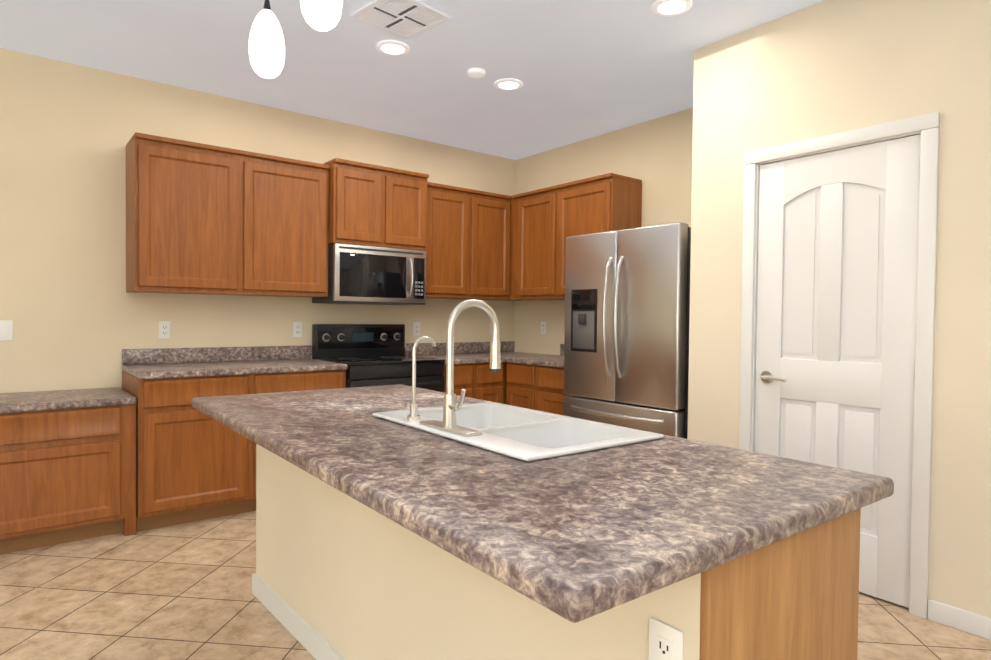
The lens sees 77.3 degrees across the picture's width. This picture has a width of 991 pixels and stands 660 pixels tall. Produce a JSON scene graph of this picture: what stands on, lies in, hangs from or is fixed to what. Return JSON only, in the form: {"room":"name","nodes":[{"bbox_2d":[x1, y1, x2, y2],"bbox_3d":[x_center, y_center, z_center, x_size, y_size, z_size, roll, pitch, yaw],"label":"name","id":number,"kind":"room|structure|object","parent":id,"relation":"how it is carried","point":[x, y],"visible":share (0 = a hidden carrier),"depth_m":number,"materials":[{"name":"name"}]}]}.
{"room":"kitchen","nodes":[
{"label":"kitchen","id":0,"kind":"room"},
{"bbox_2d":[0,48,515,392],"bbox_3d":[-2.914,-0.234,3.551,8.040,2.740,0.120,0,1,-38],"label":"wall","id":1,"kind":"structure","parent":0,"point":[75,312],"depth_m":3.87,"materials":[{"name":"paint"}]},
{"bbox_2d":[0,320,12,340],"bbox_3d":[-2.813,0.003,3.555,0.070,0.115,0.009,0,1,-38],"label":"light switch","id":2,"kind":"object","parent":1,"relation":"attached to","point":[6,329],"visible":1,"depth_m":3.56,"materials":[{"name":"white plastic"}]},
{"bbox_2d":[159,321,170,338],"bbox_3d":[-2.172,-0.001,4.066,0.070,0.115,0.008,0,1,-38],"label":"outlet","id":3,"kind":"object","parent":1,"relation":"attached to","point":[164,329],"visible":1,"depth_m":4.07,"materials":[{"name":"white plastic"}]},
{"bbox_2d":[126,132,329,296],"bbox_3d":[-1.755,-0.703,4.150,1.205,0.928,0.358,0,1,-38],"label":"upper cabinet","id":4,"kind":"object","parent":1,"relation":"attached to","point":[201,218],"visible":0.98,"depth_m":3.96,"materials":[{"name":"brown wood"}]},
{"bbox_2d":[293,322,301,336],"bbox_3d":[-1.475,-0.005,4.619,0.070,0.115,0.008,0,1,-38],"label":"outlet","id":5,"kind":"object","parent":1,"relation":"attached to","point":[297,329],"visible":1,"depth_m":4.62,"materials":[{"name":"white plastic"}]},
{"bbox_2d":[324,158,428,250],"bbox_3d":[-0.951,-0.916,4.738,0.772,0.588,0.428,0,1,-38],"label":"upper cabinet","id":6,"kind":"object","parent":1,"relation":"attached to","point":[375,205],"visible":0.81,"depth_m":4.54,"materials":[{"name":"brown wood"}]},
{"bbox_2d":[312,243,425,304],"bbox_3d":[-0.945,-0.409,4.734,0.757,0.418,0.463,0,1,-38],"label":"microwave","id":7,"kind":"object","parent":6,"relation":"attached to","point":[362,274],"visible":1,"depth_m":4.56,"materials":[{"name":"grey metal"}]},
{"bbox_2d":[413,322,419,335],"bbox_3d":[-0.669,-0.009,5.260,0.070,0.115,0.008,0,1,-38],"label":"outlet","id":8,"kind":"object","parent":1,"relation":"attached to","point":[416,328],"visible":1,"depth_m":5.25,"materials":[{"name":"white plastic"}]},
{"bbox_2d":[426,182,527,300],"bbox_3d":[-0.188,-0.724,5.395,1.226,0.903,0.358,0,1,-38],"label":"upper cabinet","id":9,"kind":"object","parent":1,"relation":"attached to","point":[468,243],"visible":0.62,"depth_m":5.15,"materials":[{"name":"brown wood"}]},
{"bbox_2d":[0,0,823,159],"bbox_3d":[-0.560,-1.569,0.580,8.040,0.100,7.640,0,1,-38],"label":"ceiling","id":10,"kind":"structure","parent":0,"point":[580,70],"depth_m":3.59,"materials":[{"name":"paint"}]},
{"bbox_2d":[249,0,284,78],"bbox_3d":[-0.910,-1.286,2.469,0.137,0.550,0.137,0,1,-38],"label":"pendant light","id":11,"kind":"object","parent":10,"relation":"hanging from","point":[266,49],"visible":1,"depth_m":2.43,"materials":[{"name":"white glass"}]},
{"bbox_2d":[300,0,342,30],"bbox_3d":[-0.574,-1.274,2.046,0.137,0.550,0.137,0,1,-38],"label":"pendant light","id":12,"kind":"object","parent":10,"relation":"hanging from","point":[321,15],"visible":1,"depth_m":2.02,"materials":[{"name":"white glass"}]},
{"bbox_2d":[376,40,409,55],"bbox_3d":[-0.573,-1.571,3.457,0.188,0.012,0.188,0,1,-38],"label":"recessed light","id":13,"kind":"object","parent":10,"relation":"in","point":[392,47],"visible":0.98,"depth_m":3.44,"materials":[{"name":"white"}]},
{"bbox_2d":[350,0,451,39],"bbox_3d":[-0.473,-1.562,3.090,0.360,0.012,0.360,2,2,44],"label":"ceiling vent","id":14,"kind":"object","parent":10,"relation":"in","point":[406,19],"visible":1,"depth_m":3.08,"materials":[{"name":"white metal"}]},
{"bbox_2d":[468,68,484,77],"bbox_3d":[-0.116,-1.565,3.782,0.110,0.028,0.110,0,1,-38],"label":"smoke detector","id":15,"kind":"object","parent":10,"relation":"attached to","point":[476,72],"visible":1,"depth_m":3.75,"materials":[{"name":"white plastic"}]},
{"bbox_2d":[494,79,522,90],"bbox_3d":[0.084,-1.575,3.980,0.188,0.012,0.188,0,1,-38],"label":"recessed light","id":16,"kind":"object","parent":10,"relation":"in","point":[508,84],"visible":1,"depth_m":3.97,"materials":[{"name":"white"}]},
{"bbox_2d":[652,0,691,15],"bbox_3d":[0.843,-1.546,2.961,0.188,0.012,0.188,0,1,-38],"label":"recessed light","id":17,"kind":"object","parent":10,"relation":"in","point":[668,7],"visible":1,"depth_m":2.96,"materials":[{"name":"white"}]},
{"bbox_2d":[0,511,990,659],"bbox_3d":[-0.590,1.270,0.637,8.040,0.100,7.640,0,1,-38],"label":"floor","id":18,"kind":"structure","parent":0,"point":[180,592],"depth_m":2.61,"materials":[{"name":"tile"}]},
{"bbox_2d":[0,399,136,554],"bbox_3d":[-2.464,0.775,3.475,0.700,0.738,0.599,0,1,-38],"label":"base cabinet","id":19,"kind":"object","parent":18,"relation":"on","point":[67,465],"depth_m":3.27,"materials":[{"name":"brown wood"}]},
{"bbox_2d":[0,387,135,410],"bbox_3d":[-2.731,0.388,3.245,1.400,0.038,0.610,0,1,-38],"label":"countertop","id":20,"kind":"structure","parent":19,"relation":"on","point":[70,398],"depth_m":3.39,"materials":[{"name":"grey stone"}]},
{"bbox_2d":[122,345,346,531],"bbox_3d":[-1.685,0.632,4.058,1.233,1.014,0.650,0,1,-38],"label":"base cabinet","id":21,"kind":"object","parent":18,"relation":"on","point":[193,464],"visible":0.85,"depth_m":3.67,"materials":[{"name":"brown wood"}]},
{"bbox_2d":[312,324,444,391],"bbox_3d":[-0.870,0.548,4.646,0.765,1.175,0.722,0,1,-38],"label":"range","id":22,"kind":"object","parent":18,"relation":"on","point":[371,354],"visible":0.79,"depth_m":4.64,"materials":[{"name":"black metal"}]},
{"bbox_2d":[405,341,557,403],"bbox_3d":[-0.109,0.624,5.310,1.222,1.014,0.650,0,1,-38],"label":"base cabinet","id":23,"kind":"object","parent":18,"relation":"on","point":[475,377],"visible":0.33,"depth_m":5.01,"materials":[{"name":"brown wood"}]},
{"bbox_2d":[504,344,565,414],"bbox_3d":[0.586,0.639,4.895,0.650,1.014,0.859,0,1,-38],"label":"base cabinet","id":24,"kind":"object","parent":18,"relation":"on","point":[535,383],"visible":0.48,"depth_m":4.77,"materials":[{"name":"brown wood"}]},
{"bbox_2d":[252,455,860,659],"bbox_3d":[-0.109,0.770,2.090,0.700,0.851,2.244,0,1,-38],"label":"kitchen island","id":25,"kind":"object","parent":18,"relation":"on","point":[346,585],"depth_m":1.56,"materials":[{"name":"paint"}]},
{"bbox_2d":[191,384,893,638],"bbox_3d":[-0.191,0.328,1.992,1.050,0.043,2.302,0,1,-38],"label":"island countertop","id":26,"kind":"structure","parent":25,"relation":"on","point":[594,542],"depth_m":1.24,"materials":[{"name":"grey stone"}]},
{"bbox_2d":[403,336,438,418],"bbox_3d":[-0.247,0.156,2.049,0.105,0.271,0.058,0,1,-38],"label":"faucet","id":27,"kind":"object","parent":26,"relation":"on","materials":[{"name":"silver metal"}]},
{"bbox_2d":[439,299,500,426],"bbox_3d":[-0.052,0.098,1.880,0.208,0.383,0.102,0,1,-38],"label":"faucet","id":28,"kind":"object","parent":26,"relation":"on","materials":[{"name":"silver metal"}]},
{"bbox_2d":[363,399,670,462],"bbox_3d":[0.030,0.402,1.986,0.543,0.213,0.852,0,1,-38],"label":"sink","id":29,"kind":"object","parent":26,"relation":"in","point":[529,435],"depth_m":1.97,"materials":[{"name":"white ceramic"}]},
{"bbox_2d":[564,222,690,438],"bbox_3d":[1.042,0.272,4.097,0.901,1.790,0.910,0,1,-38],"label":"refrigerator","id":30,"kind":"object","parent":18,"relation":"on","point":[626,338],"visible":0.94,"depth_m":3.77,"materials":[{"name":"grey metal"}]},
{"bbox_2d":[514,108,692,354],"bbox_3d":[0.998,-0.222,4.994,0.120,2.740,2.490,0,1,-38],"label":"wall","id":31,"kind":"structure","parent":0,"point":[654,156],"depth_m":4.90,"materials":[{"name":"paint"}]},
{"bbox_2d":[541,321,545,333],"bbox_3d":[0.432,-0.020,5.604,0.008,0.115,0.070,0,1,-38],"label":"outlet","id":32,"kind":"object","parent":31,"relation":"attached to","point":[543,327],"visible":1,"depth_m":5.60,"materials":[{"name":"white plastic"}]},
{"bbox_2d":[510,173,641,299],"bbox_3d":[0.612,-0.709,5.087,0.358,0.903,1.167,0,1,-38],"label":"upper cabinet","id":33,"kind":"object","parent":31,"relation":"attached to","point":[546,222],"visible":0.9,"depth_m":4.99,"materials":[{"name":"brown wood"}]},
{"bbox_2d":[687,0,990,617],"bbox_3d":[2.810,-0.136,1.709,0.490,2.740,4.910,0,1,-38],"label":"wall","id":34,"kind":"structure","parent":0,"point":[824,68],"depth_m":2.68,"materials":[{"name":"paint"}]},
{"bbox_2d":[754,134,919,607],"bbox_3d":[1.554,0.175,2.898,0.096,2.019,0.722,0,1,-38],"label":"pantry door","id":35,"kind":"structure","parent":34,"relation":"in","point":[836,293],"depth_m":2.84,"materials":[{"name":"white wood"}]},
{"bbox_2d":[739,112,939,618],"bbox_3d":[1.592,0.145,2.934,0.137,2.102,0.854,0,1,-38],"label":"door frame","id":36,"kind":"structure","parent":34,"relation":"attached to","point":[926,127],"depth_m":2.61,"materials":[{"name":"white wood"}]},
{"bbox_2d":[928,599,990,639],"bbox_3d":[2.958,1.205,1.126,0.017,0.085,3.715,0,1,-38],"label":"baseboard","id":37,"kind":"structure","parent":34,"relation":"attached to","point":[961,619],"depth_m":2.48,"materials":[{"name":"white wood"}]}
]}

